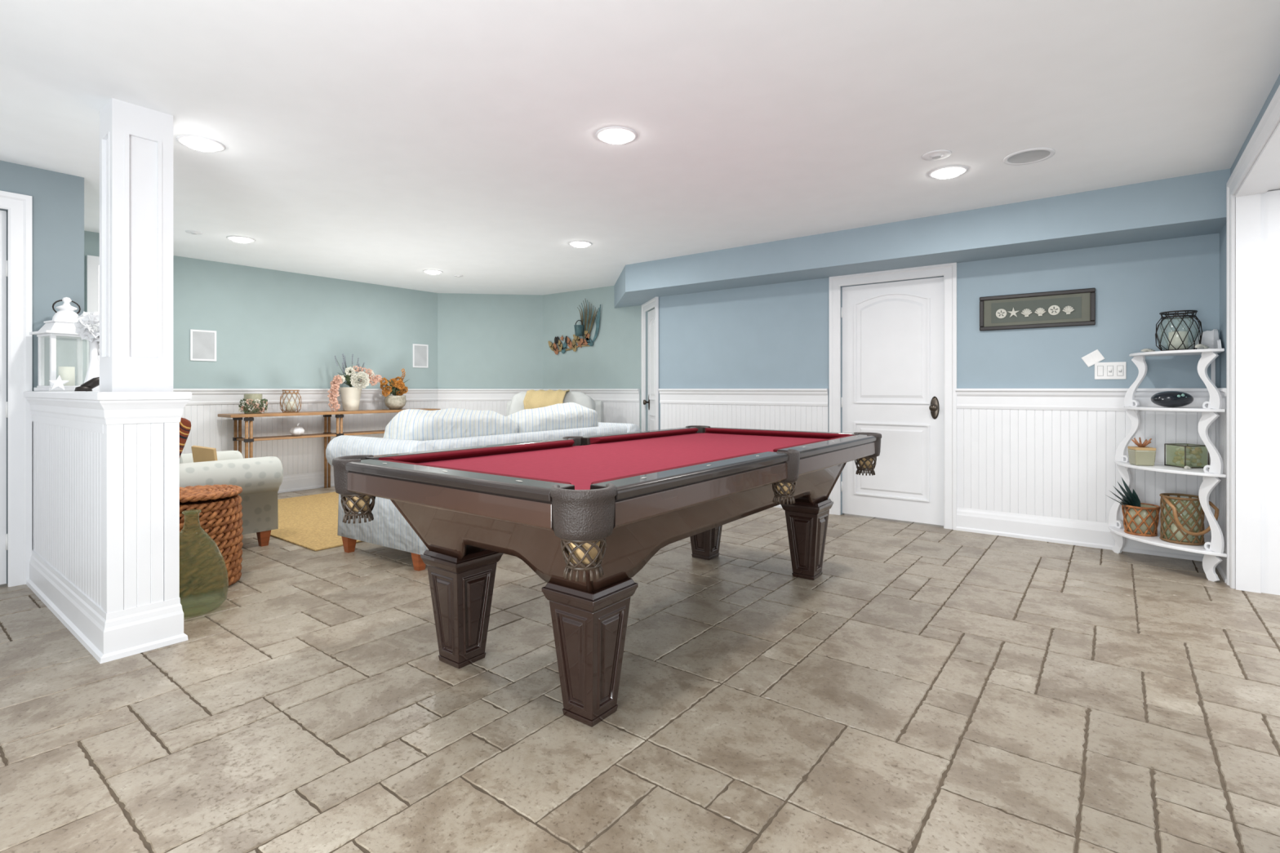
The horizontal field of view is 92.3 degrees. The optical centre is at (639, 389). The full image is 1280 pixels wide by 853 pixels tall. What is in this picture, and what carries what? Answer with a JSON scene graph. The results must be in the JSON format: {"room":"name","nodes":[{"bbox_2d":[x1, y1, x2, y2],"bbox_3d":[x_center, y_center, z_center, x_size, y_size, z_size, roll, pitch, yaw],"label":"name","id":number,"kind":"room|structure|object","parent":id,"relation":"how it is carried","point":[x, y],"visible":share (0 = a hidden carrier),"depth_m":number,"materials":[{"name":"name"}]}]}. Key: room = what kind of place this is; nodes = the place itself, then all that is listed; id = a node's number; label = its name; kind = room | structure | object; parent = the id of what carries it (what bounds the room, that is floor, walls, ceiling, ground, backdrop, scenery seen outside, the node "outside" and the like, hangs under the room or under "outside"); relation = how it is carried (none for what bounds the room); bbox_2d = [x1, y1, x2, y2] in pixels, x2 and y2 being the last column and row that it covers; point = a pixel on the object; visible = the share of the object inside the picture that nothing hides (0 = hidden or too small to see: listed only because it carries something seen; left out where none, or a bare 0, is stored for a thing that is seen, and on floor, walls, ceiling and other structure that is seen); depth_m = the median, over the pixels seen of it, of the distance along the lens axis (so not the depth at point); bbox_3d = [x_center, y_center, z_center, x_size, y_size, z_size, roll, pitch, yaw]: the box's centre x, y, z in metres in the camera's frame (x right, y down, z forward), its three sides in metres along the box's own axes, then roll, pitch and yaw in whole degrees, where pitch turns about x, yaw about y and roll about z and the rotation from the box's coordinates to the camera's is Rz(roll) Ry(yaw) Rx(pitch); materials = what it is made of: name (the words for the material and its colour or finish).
{"room":"game room","nodes":[
{"label":"game room","id":0,"kind":"room"},
{"bbox_2d":[0,160,84,583],"bbox_3d":[-4.173,-0.086,2.777,0.100,2.400,2.490,0,0,38],"label":"wall","id":1,"kind":"structure","parent":0,"point":[44,186],"depth_m":3.62,"materials":[{"name":"blue paint"}]},
{"bbox_2d":[0,209,7,584],"bbox_3d":[-3.841,0.044,3.143,0.108,2.115,0.869,0,0,38],"label":"door","id":2,"kind":"structure","parent":1,"relation":"in","point":[3,262],"depth_m":3.48,"materials":[{"name":"white paint"}]},
{"bbox_2d":[0,190,31,586],"bbox_3d":[-3.827,0.002,3.126,0.031,2.225,1.055,0,0,38],"label":"trim","id":3,"kind":"structure","parent":1,"relation":"attached to","point":[19,206],"depth_m":3.50,"materials":[{"name":"white paint"}]},
{"bbox_2d":[31,230,179,613],"bbox_3d":[-3.438,-0.086,4.085,3.864,2.400,0.940,0,0,38],"label":"wall","id":4,"kind":"structure","parent":0,"point":[106,497],"depth_m":2.69,"materials":[{"name":"white paint"}]},
{"bbox_2d":[86,255,99,372],"bbox_3d":[-4.349,-0.446,5.125,0.050,1.280,0.390,0,0,38],"label":"window","id":5,"kind":"structure","parent":4,"relation":"in","point":[92,262],"depth_m":4.99,"materials":[{"name":"white paint"}]},
{"bbox_2d":[26,549,188,663],"bbox_3d":[-2.768,1.019,3.131,1.690,0.190,0.300,0,0,38],"label":"baseboard","id":6,"kind":"structure","parent":4,"relation":"attached to","point":[113,636],"depth_m":2.67,"materials":[{"name":"white paint"}]},
{"bbox_2d":[22,391,191,424],"bbox_3d":[-2.764,0.080,3.128,1.701,0.139,0.322,0,0,38],"label":"trim","id":7,"kind":"structure","parent":4,"relation":"attached to","point":[91,406],"depth_m":2.66,"materials":[{"name":"white paint"}]},
{"bbox_2d":[48,375,68,390],"bbox_3d":[-3.101,-0.037,3.282,0.082,0.079,0.029,0,0,-22],"label":"starfish","id":8,"kind":"object","parent":7,"relation":"on","point":[59,382],"visible":1,"depth_m":3.28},
{"bbox_2d":[29,297,93,391],"bbox_3d":[-3.310,-0.263,3.550,0.250,0.543,0.250,0,0,30],"label":"lantern","id":9,"kind":"object","parent":7,"relation":"on","point":[61,325],"visible":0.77,"depth_m":3.51,"materials":[{"name":"metal"}]},
{"bbox_2d":[57,366,75,386],"bbox_3d":[-3.310,-0.076,3.550,0.070,0.110,0.070,0,0,30],"label":"candle","id":10,"kind":"object","parent":9,"relation":"on","point":[66,373],"depth_m":3.53,"materials":[{"name":"wax"}]},
{"bbox_2d":[72,311,99,391],"bbox_3d":[-2.960,-0.210,3.352,0.166,0.438,0.192,0,0,38],"label":"ornament","id":11,"kind":"object","parent":7,"relation":"on","point":[83,321],"visible":0.47,"depth_m":3.31,"materials":[{"name":"white"}]},
{"bbox_2d":[74,377,99,391],"bbox_3d":[-2.797,-0.030,3.134,0.070,0.082,0.128,0,0,38],"label":"figurine","id":12,"kind":"object","parent":7,"relation":"on","point":[93,383],"visible":0.89,"depth_m":3.12,"materials":[{"name":"metal"}]},
{"bbox_2d":[99,97,173,391],"bbox_3d":[-2.347,-0.638,2.868,0.228,1.296,0.228,0,0,38],"label":"column","id":13,"kind":"structure","parent":7,"relation":"on","point":[136,141],"depth_m":2.81,"materials":[{"name":"white paint"}]},
{"bbox_2d":[173,255,437,388],"bbox_3d":[-3.728,-0.086,6.951,0.100,2.400,3.240,0,0,38],"label":"wall","id":14,"kind":"structure","parent":0,"point":[275,329],"depth_m":6.74,"materials":[{"name":"teal paint"}]},
{"bbox_2d":[190,328,216,361],"bbox_3d":[-4.323,-0.436,6.090,0.010,0.304,0.220,0,0,38],"label":"wall speaker","id":15,"kind":"object","parent":14,"relation":"attached to","point":[202,342],"visible":1,"depth_m":6.08,"materials":[{"name":"white paint"}]},
{"bbox_2d":[277,470,334,493],"bbox_3d":[-2.635,1.024,7.296,4.983,0.180,1.743,0,0,-20],"label":"baseboard","id":16,"kind":"structure","parent":14,"relation":"attached to","point":[300,482],"depth_m":6.83,"materials":[{"name":"white paint"}]},
{"bbox_2d":[413,343,428,368],"bbox_3d":[-2.853,-0.436,7.993,0.010,0.304,0.220,0,0,38],"label":"wall speaker","id":17,"kind":"object","parent":14,"relation":"attached to","point":[420,352],"visible":1,"depth_m":8.00,"materials":[{"name":"white paint"}]},
{"bbox_2d":[414,345,426,366],"bbox_3d":[-2.853,-0.436,7.994,0.006,0.268,0.184,0,0,38],"label":"grille","id":18,"kind":"object","parent":17,"relation":"attached to","point":[420,351],"depth_m":8.00,"materials":[{"name":"white plastic"}]},
{"bbox_2d":[437,293,542,388],"bbox_3d":[-2.017,-0.086,8.340,1.386,2.400,0.100,0,0,-7],"label":"wall","id":19,"kind":"structure","parent":0,"point":[485,340],"depth_m":8.29,"materials":[{"name":"teal paint"}]},
{"bbox_2d":[542,285,648,431],"bbox_3d":[-0.608,-0.086,7.889,1.730,2.400,0.100,0,0,38],"label":"wall","id":20,"kind":"structure","parent":0,"point":[614,360],"depth_m":7.77,"materials":[{"name":"teal paint"}]},
{"bbox_2d":[547,299,600,354],"bbox_3d":[-0.886,-0.815,7.955,0.945,0.703,0.139,0,0,38],"label":"wall art","id":21,"kind":"object","parent":20,"relation":"attached to","point":[584,330],"visible":1,"depth_m":7.86,"materials":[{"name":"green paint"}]},
{"bbox_2d":[0,486,1279,852],"bbox_3d":[-0.386,1.139,3.368,10.270,0.050,8.058,0,0,38],"label":"floor","id":22,"kind":"structure","parent":0,"point":[935,689],"depth_m":2.12,"materials":[{"name":"tile"}]},
{"bbox_2d":[179,509,228,617],"bbox_3d":[-2.257,0.862,3.097,0.310,0.505,0.310,0,0,38],"label":"glass bottle","id":23,"kind":"object","parent":22,"relation":"on","point":[203,572],"visible":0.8,"depth_m":3.03,"materials":[{"name":"green glass"}]},
{"bbox_2d":[179,484,243,586],"bbox_3d":[-2.522,0.841,3.491,0.454,0.542,0.454,0,0,38],"label":"wicker basket","id":24,"kind":"object","parent":22,"relation":"on","point":[220,516],"visible":0.48,"depth_m":3.45,"materials":[{"name":"brown wicker"}]},
{"bbox_2d":[179,450,283,546],"bbox_3d":[-3.170,0.694,4.303,0.921,0.840,0.892,0,0,38],"label":"armchair","id":25,"kind":"object","parent":22,"relation":"on","point":[260,478],"visible":0.21,"depth_m":4.28,"materials":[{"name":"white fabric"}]},
{"bbox_2d":[179,455,183,463],"bbox_3d":[-3.286,0.456,4.144,0.449,0.346,0.276,0,0,38],"label":"cushion","id":26,"kind":"object","parent":25,"relation":"on","point":[180,458],"depth_m":4.11,"materials":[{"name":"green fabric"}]},
{"bbox_2d":[179,417,191,457],"bbox_3d":[-3.195,0.374,4.075,0.400,0.384,0.214,0,0,18],"label":"throw pillow","id":27,"kind":"object","parent":25,"relation":"on","point":[184,424],"visible":0.11,"depth_m":4.05,"materials":[{"name":"fabric"}]},
{"bbox_2d":[191,445,217,462],"bbox_3d":[-3.131,0.486,4.426,0.194,0.167,0.060,0,0,8],"label":"throw pillow","id":28,"kind":"object","parent":25,"relation":"on","point":[200,454],"visible":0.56,"depth_m":4.41,"materials":[{"name":"beige fabric"}]},
{"bbox_2d":[270,492,363,551],"bbox_3d":[-2.432,1.107,5.848,2.300,0.011,2.320,0,0,38],"label":"rug","id":29,"kind":"object","parent":22,"relation":"on","point":[310,522],"visible":0.19,"depth_m":5.11,"materials":[{"name":"carpet"}]},
{"bbox_2d":[217,408,440,488],"bbox_3d":[-3.373,0.679,6.968,0.340,0.870,2.340,0,0,38],"label":"console table","id":30,"kind":"object","parent":22,"relation":"on","point":[326,434],"visible":0.46,"depth_m":6.55,"materials":[{"name":"brown wood"}]},
{"bbox_2d":[238,393,267,413],"bbox_3d":[-3.915,0.144,6.238,0.195,0.200,0.266,0,0,38],"label":"candle jar","id":31,"kind":"object","parent":30,"relation":"on","point":[253,403],"visible":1,"depth_m":6.18,"materials":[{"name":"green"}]},
{"bbox_2d":[244,393,262,413],"bbox_3d":[-3.930,0.144,6.248,0.160,0.200,0.160,0,0,38],"label":"candle","id":32,"kind":"object","parent":31,"relation":"on","point":[251,400],"depth_m":6.18,"materials":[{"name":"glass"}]},
{"bbox_2d":[280,390,302,413],"bbox_3d":[-3.709,0.124,6.532,0.202,0.241,0.203,0,0,38],"label":"wire lantern","id":33,"kind":"object","parent":30,"relation":"on","point":[291,406],"visible":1,"depth_m":6.50,"materials":[{"name":"brown wicker"}]},
{"bbox_2d":[286,400,295,411],"bbox_3d":[-3.710,0.175,6.532,0.084,0.115,0.084,0,0,38],"label":"candle","id":34,"kind":"object","parent":33,"relation":"on","point":[288,406],"depth_m":6.50,"materials":[{"name":"wax"}]},
{"bbox_2d":[289,422,304,435],"bbox_3d":[-3.655,0.423,6.554,0.138,0.140,0.138,0,0,-30],"label":"ornament","id":35,"kind":"object","parent":30,"relation":"on","point":[297,430],"visible":1,"depth_m":6.51,"materials":[{"name":"white ceramic"}]},
{"bbox_2d":[235,430,385,440],"bbox_3d":[-3.373,0.504,6.968,0.300,0.020,2.040,0,0,38],"label":"shelf","id":36,"kind":"object","parent":30,"relation":"attached to","point":[326,433],"depth_m":6.61,"materials":[{"name":"brown wood"}]},
{"bbox_2d":[327,353,382,411],"bbox_3d":[-3.256,-0.076,7.032,0.360,0.664,0.654,0,0,38],"label":"flower vase","id":37,"kind":"object","parent":30,"relation":"on","point":[350,396],"visible":1,"depth_m":6.96,"materials":[{"name":"white ceramic"}]},
{"bbox_2d":[379,368,408,409],"bbox_3d":[-2.983,-0.008,7.481,0.341,0.504,0.335,0,0,-16],"label":"potted flowers","id":38,"kind":"object","parent":30,"relation":"on","point":[397,402],"visible":1,"depth_m":7.40,"materials":[{"name":"orange plant"}]},
{"bbox_2d":[325,402,640,571],"bbox_3d":[-1.059,0.614,4.951,0.912,1.000,2.511,0,0,34],"label":"sofa","id":39,"kind":"object","parent":22,"relation":"on","point":[411,430],"visible":0.36,"depth_m":4.11,"materials":[{"name":"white fabric"}]},
{"bbox_2d":[382,408,518,440],"bbox_3d":[-1.315,0.383,4.340,0.383,0.506,1.010,0,0,34],"label":"cushion","id":40,"kind":"object","parent":39,"relation":"on","point":[408,424],"depth_m":4.10,"materials":[{"name":"white fabric"}]},
{"bbox_2d":[506,402,598,433],"bbox_3d":[-0.752,0.384,5.188,0.384,0.540,1.014,0,0,34],"label":"cushion","id":41,"kind":"object","parent":39,"relation":"on","point":[567,415],"depth_m":5.03,"materials":[{"name":"white fabric"}]},
{"bbox_2d":[506,391,604,422],"bbox_3d":[-1.073,0.569,7.142,1.511,1.090,0.862,0,0,8],"label":"loveseat","id":42,"kind":"object","parent":22,"relation":"on","point":[516,405],"visible":0.14,"depth_m":7.28,"materials":[{"name":"beige fabric"}]},
{"bbox_2d":[508,391,526,415],"bbox_3d":[-1.304,0.331,7.355,0.543,0.608,0.325,0,0,8],"label":"cushion","id":43,"kind":"object","parent":42,"relation":"on","point":[516,405],"depth_m":7.30,"materials":[{"name":"beige fabric"}]},
{"bbox_2d":[523,389,569,409],"bbox_3d":[-1.077,0.261,7.378,0.510,0.522,0.483,0,0,8],"label":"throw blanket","id":44,"kind":"object","parent":42,"relation":"on","point":[533,398],"visible":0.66,"depth_m":7.17,"materials":[{"name":"yellow fabric"}]},
{"bbox_2d":[563,391,595,410],"bbox_3d":[-0.791,0.328,7.285,0.539,0.608,0.330,0,0,8],"label":"cushion","id":45,"kind":"object","parent":42,"relation":"on","point":[579,397],"depth_m":7.22,"materials":[{"name":"beige fabric"}]},
{"bbox_2d":[332,425,881,727],"bbox_3d":[0.133,0.691,3.107,1.402,0.846,2.756,0,0,37],"label":"pool table","id":46,"kind":"object","parent":22,"relation":"on","point":[586,514],"visible":1,"depth_m":2.27,"materials":[{"name":"brown wood"}]},
{"bbox_2d":[377,459,571,484],"bbox_3d":[-0.611,0.295,2.117,1.056,0.038,0.049,0,0,37],"label":"cushion","id":47,"kind":"object","parent":46,"relation":"on","point":[384,460],"depth_m":2.04,"materials":[{"name":"red fabric"}]},
{"bbox_2d":[378,440,574,462],"bbox_3d":[-0.694,0.295,2.927,0.049,0.038,1.142,0,0,37],"label":"cushion","id":48,"kind":"object","parent":46,"relation":"on","point":[486,451],"depth_m":2.85,"materials":[{"name":"red fabric"}]},
{"bbox_2d":[590,427,697,444],"bbox_3d":[0.075,0.295,3.953,0.049,0.038,1.142,0,0,37],"label":"cushion","id":49,"kind":"object","parent":46,"relation":"on","point":[607,439],"depth_m":3.84,"materials":[{"name":"red fabric"}]},
{"bbox_2d":[591,452,762,484],"bbox_3d":[0.191,0.295,2.262,0.049,0.038,1.142,0,0,37],"label":"cushion","id":50,"kind":"object","parent":46,"relation":"on","point":[614,479],"depth_m":2.12,"materials":[{"name":"red fabric"}]},
{"bbox_2d":[705,427,852,439],"bbox_3d":[0.877,0.295,4.098,1.056,0.038,0.049,0,0,37],"label":"cushion","id":51,"kind":"object","parent":46,"relation":"on","point":[797,434],"depth_m":4.07,"materials":[{"name":"red fabric"}]},
{"bbox_2d":[773,435,854,452],"bbox_3d":[0.960,0.295,3.287,0.049,0.038,1.142,0,0,37],"label":"cushion","id":52,"kind":"object","parent":46,"relation":"on","point":[840,437],"depth_m":3.14,"materials":[{"name":"red fabric"}]},
{"bbox_2d":[1107,328,1226,582],"bbox_3d":[3.301,0.370,3.884,0.553,1.513,0.553,0,0,38],"label":"corner shelf","id":53,"kind":"object","parent":22,"relation":"on","point":[1213,548],"visible":0.99,"depth_m":3.75,"materials":[{"name":"white paint"}]},
{"bbox_2d":[1105,477,1160,536],"bbox_3d":[3.224,0.754,4.030,0.290,0.372,0.204,0,0,38],"label":"planter","id":54,"kind":"object","parent":53,"relation":"on","point":[1141,519],"visible":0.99,"depth_m":3.96,"materials":[{"name":"brown wicker"}]},
{"bbox_2d":[1127,437,1155,466],"bbox_3d":[3.244,0.400,3.976,0.114,0.176,0.114,0,0,18],"label":"potted plant","id":55,"kind":"object","parent":53,"relation":"on","point":[1141,455],"visible":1,"depth_m":3.94,"materials":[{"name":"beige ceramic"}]},
{"bbox_2d":[1128,448,1155,466],"bbox_3d":[3.244,0.438,3.976,0.114,0.100,0.114,0,0,18],"label":"plant pot","id":56,"kind":"object","parent":55,"relation":"on","point":[1145,457],"depth_m":3.93,"materials":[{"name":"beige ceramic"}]},
{"bbox_2d":[1141,348,1155,351],"bbox_3d":[3.345,-0.259,4.051,0.086,0.026,0.022,0,0,10],"label":"seashell","id":57,"kind":"object","parent":53,"relation":"on","point":[1144,349],"visible":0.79,"depth_m":4.05,"materials":[{"name":"white"}]},
{"bbox_2d":[1150,391,1193,407],"bbox_3d":[3.381,0.061,3.908,0.240,0.104,0.150,0,0,-2],"label":"decorative plate","id":58,"kind":"object","parent":53,"relation":"on","point":[1166,398],"visible":1,"depth_m":3.86,"materials":[{"name":"black ceramic"}]},
{"bbox_2d":[1155,310,1202,351],"bbox_3d":[3.406,-0.367,3.889,0.225,0.251,0.227,0,0,38],"label":"wire lantern","id":59,"kind":"object","parent":53,"relation":"on","point":[1177,340],"visible":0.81,"depth_m":3.86,"materials":[{"name":"metal"}]},
{"bbox_2d":[1168,330,1188,349],"bbox_3d":[3.405,-0.314,3.890,0.094,0.120,0.094,0,0,38],"label":"candle","id":60,"kind":"object","parent":59,"relation":"on","point":[1176,341],"depth_m":3.86,"materials":[{"name":"wax"}]},
{"bbox_2d":[1164,443,1208,468],"bbox_3d":[3.449,0.417,3.881,0.150,0.141,0.150,0,0,0],"label":"shell jar","id":61,"kind":"object","parent":53,"relation":"on","point":[1188,455],"visible":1,"depth_m":3.85,"materials":[{"name":"green glass"}]},
{"bbox_2d":[1159,493,1218,545],"bbox_3d":[3.344,0.797,3.789,0.249,0.283,0.227,0,0,8],"label":"basket","id":62,"kind":"object","parent":53,"relation":"on","point":[1179,531],"visible":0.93,"depth_m":3.75,"materials":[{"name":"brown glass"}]},
{"bbox_2d":[1171,523,1192,541],"bbox_3d":[3.345,0.882,3.797,0.100,0.088,0.100,0,0,8],"label":"candle","id":63,"kind":"object","parent":62,"relation":"on","point":[1179,535],"depth_m":3.77,"materials":[{"name":"wax"}]},
{"bbox_2d":[1195,343,1209,348],"bbox_3d":[3.403,-0.262,3.726,0.105,0.031,0.027,0,0,-10],"label":"seashell","id":64,"kind":"object","parent":53,"relation":"on","point":[1198,346],"visible":0.99,"depth_m":3.72,"materials":[{"name":"white"}]},
{"bbox_2d":[0,0,1279,295],"bbox_3d":[-0.501,-1.326,3.358,10.100,0.080,7.900,0,0,38],"label":"ceiling","id":65,"kind":"structure","parent":0,"point":[379,142],"depth_m":2.81,"materials":[{"name":"paint"}]},
{"bbox_2d":[185,230,203,234],"bbox_3d":[-3.642,-1.279,5.027,0.120,0.014,0.120,0,0,38],"label":"ceiling sensor","id":66,"kind":"object","parent":65,"relation":"attached to","point":[192,232],"visible":1,"depth_m":5.01,"materials":[{"name":"white paint"}]},
{"bbox_2d":[176,134,225,151],"bbox_3d":[-2.291,-1.272,3.211,0.210,0.028,0.210,0,0,38],"label":"recessed light","id":67,"kind":"object","parent":65,"relation":"in","point":[195,142],"visible":1,"depth_m":3.17,"materials":[{"name":"white paint"}]},
{"bbox_2d":[226,235,255,243],"bbox_3d":[-3.402,-1.272,5.246,0.210,0.028,0.210,0,0,38],"label":"recessed light","id":68,"kind":"object","parent":65,"relation":"in","point":[236,238],"visible":1,"depth_m":5.20,"materials":[{"name":"white paint"}]},
{"bbox_2d":[422,269,443,274],"bbox_3d":[-2.255,-1.272,6.697,0.210,0.028,0.210,0,0,38],"label":"recessed light","id":69,"kind":"object","parent":65,"relation":"in","point":[428,271],"visible":1,"depth_m":6.65,"materials":[{"name":"white paint"}]},
{"bbox_2d":[568,240,591,247],"bbox_3d":[-0.527,-1.272,5.418,0.210,0.028,0.210,0,0,38],"label":"recessed light","id":70,"kind":"object","parent":65,"relation":"in","point":[575,243],"visible":1,"depth_m":5.37,"materials":[{"name":"white paint"}]},
{"bbox_2d":[595,126,637,144],"bbox_3d":[-0.119,-1.272,3.110,0.210,0.028,0.210,0,0,38],"label":"recessed light","id":71,"kind":"object","parent":65,"relation":"in","point":[610,135],"visible":1,"depth_m":3.07,"materials":[{"name":"white paint"}]},
{"bbox_2d":[921,149,951,160],"bbox_3d":[1.625,-1.279,3.370,0.150,0.014,0.150,0,0,38],"label":"ceiling sensor","id":72,"kind":"object","parent":65,"relation":"attached to","point":[934,155],"visible":1,"depth_m":3.36,"materials":[{"name":"white paint"}]},
{"bbox_2d":[928,165,968,178],"bbox_3d":[1.819,-1.272,3.632,0.210,0.028,0.210,0,0,38],"label":"recessed light","id":73,"kind":"object","parent":65,"relation":"in","point":[948,171],"visible":1,"depth_m":3.59,"materials":[{"name":"white paint"}]},
{"bbox_2d":[1003,146,1055,164],"bbox_3d":[2.140,-1.282,3.387,0.244,0.007,0.244,0,0,38],"label":"ceiling speaker","id":74,"kind":"object","parent":65,"relation":"attached to","point":[1033,155],"visible":1,"depth_m":3.38,"materials":[{"name":"white paint"}]},
{"bbox_2d":[173,233,1226,514],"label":"wall","id":75,"kind":"structure","parent":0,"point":[776,335],"depth_m":4.75,"materials":[{"name":"blue paint"}]},
{"bbox_2d":[181,400,1226,545],"bbox_3d":[-0.350,0.564,4.958,7.677,0.900,4.217,0,0,38],"label":"wainscot","id":76,"kind":"structure","parent":75,"relation":"attached to","point":[1060,464],"depth_m":4.68,"materials":[{"name":"white paint"}]},
{"bbox_2d":[840,276,943,525],"bbox_3d":[2.116,0.095,5.216,0.844,2.015,0.108,0,0,38],"label":"door","id":77,"kind":"structure","parent":75,"relation":"in","point":[893,331],"depth_m":5.19,"materials":[{"name":"white paint"}]},
{"bbox_2d":[829,262,956,529],"bbox_3d":[2.107,0.051,5.196,1.030,2.125,0.031,0,0,38],"label":"door frame","id":78,"kind":"structure","parent":75,"relation":"attached to","point":[948,271],"depth_m":4.93,"materials":[{"name":"white paint"}]},
{"bbox_2d":[774,497,1210,561],"bbox_3d":[1.966,1.024,5.299,4.430,0.180,0.030,0,0,38],"label":"baseboard","id":79,"kind":"structure","parent":75,"relation":"attached to","point":[1097,535],"depth_m":4.49,"materials":[{"name":"white paint"}]},
{"bbox_2d":[979,288,1095,330],"bbox_3d":[2.924,-0.586,4.556,0.724,0.262,0.032,0,0,38],"label":"picture frame","id":80,"kind":"object","parent":75,"relation":"attached to","point":[1077,307],"visible":1,"depth_m":4.54,"materials":[{"name":"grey wood"}]},
{"bbox_2d":[1081,349,1104,367],"bbox_3d":[3.207,-0.221,4.354,0.135,0.125,0.008,0,0,38],"label":"wall plate","id":81,"kind":"object","parent":75,"relation":"attached to","point":[1095,356],"visible":1,"depth_m":4.35,"materials":[{"name":"plastic"}]},
{"bbox_2d":[1094,361,1126,379],"bbox_3d":[3.280,-0.131,4.289,0.176,0.120,0.022,0,0,38],"label":"light switch","id":82,"kind":"object","parent":75,"relation":"attached to","point":[1103,371],"visible":1,"depth_m":4.29,"materials":[{"name":"plastic"}]},
{"bbox_2d":[1097,365,1103,376],"bbox_3d":[3.237,-0.131,4.324,0.036,0.072,0.004,0,0,38],"label":"switch","id":83,"kind":"object","parent":82,"relation":"attached to","point":[1100,368],"depth_m":4.32,"materials":[{"name":"plastic"}]},
{"bbox_2d":[1106,365,1113,376],"bbox_3d":[3.277,-0.131,4.286,0.036,0.072,0.015,0,0,38],"label":"switch","id":84,"kind":"object","parent":82,"relation":"attached to","point":[1109,368],"depth_m":4.29,"materials":[{"name":"plastic"}]},
{"bbox_2d":[1116,365,1123,375],"bbox_3d":[3.321,-0.131,4.253,0.036,0.072,0.015,0,0,38],"label":"switch","id":85,"kind":"object","parent":82,"relation":"attached to","point":[1119,368],"depth_m":4.25,"materials":[{"name":"plastic"}]},
{"bbox_2d":[613,168,1230,307],"bbox_3d":[1.558,-1.146,5.589,5.430,0.280,0.890,0,0,38],"label":"ceiling beam","id":86,"kind":"structure","parent":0,"point":[1195,204],"depth_m":4.48,"materials":[{"name":"blue paint"}]},
{"bbox_2d":[1219,74,1279,595],"bbox_3d":[3.595,-0.086,2.094,2.073,2.400,3.110,0,0,38],"label":"wall","id":87,"kind":"structure","parent":0,"point":[1257,199],"depth_m":3.37,"materials":[{"name":"white paint"}]},
{"bbox_2d":[1216,544,1226,582],"bbox_3d":[3.548,1.024,3.748,0.030,0.180,0.550,0,0,38],"label":"baseboard","id":88,"kind":"structure","parent":87,"relation":"attached to","point":[1221,566],"depth_m":3.67,"materials":[{"name":"white paint"}]},
{"bbox_2d":[1226,84,1279,588],"bbox_3d":[2.597,-0.034,2.511,0.031,2.295,2.540,0,0,38],"label":"trim","id":89,"kind":"structure","parent":87,"relation":"attached to","point":[1270,119],"depth_m":3.44,"materials":[{"name":"white paint"}]},
{"bbox_3d":[0.167,-1.106,7.016,0.563,0.360,0.487,0,0,38],"label":"wall","id":90,"kind":"structure","parent":0,"visible":0},
{"bbox_2d":[643,308,654,431],"bbox_3d":[0.130,0.095,7.003,0.108,2.015,0.510,0,0,-13],"label":"door","id":91,"kind":"structure","parent":90,"relation":"in","point":[651,402],"depth_m":7.07,"materials":[{"name":"white paint"}]},
{"bbox_2d":[641,296,658,431],"bbox_3d":[0.108,0.051,7.003,0.031,2.125,0.697,0,0,-13],"label":"trim","id":92,"kind":"structure","parent":90,"relation":"attached to","point":[654,302],"depth_m":6.85,"materials":[{"name":"white paint"}]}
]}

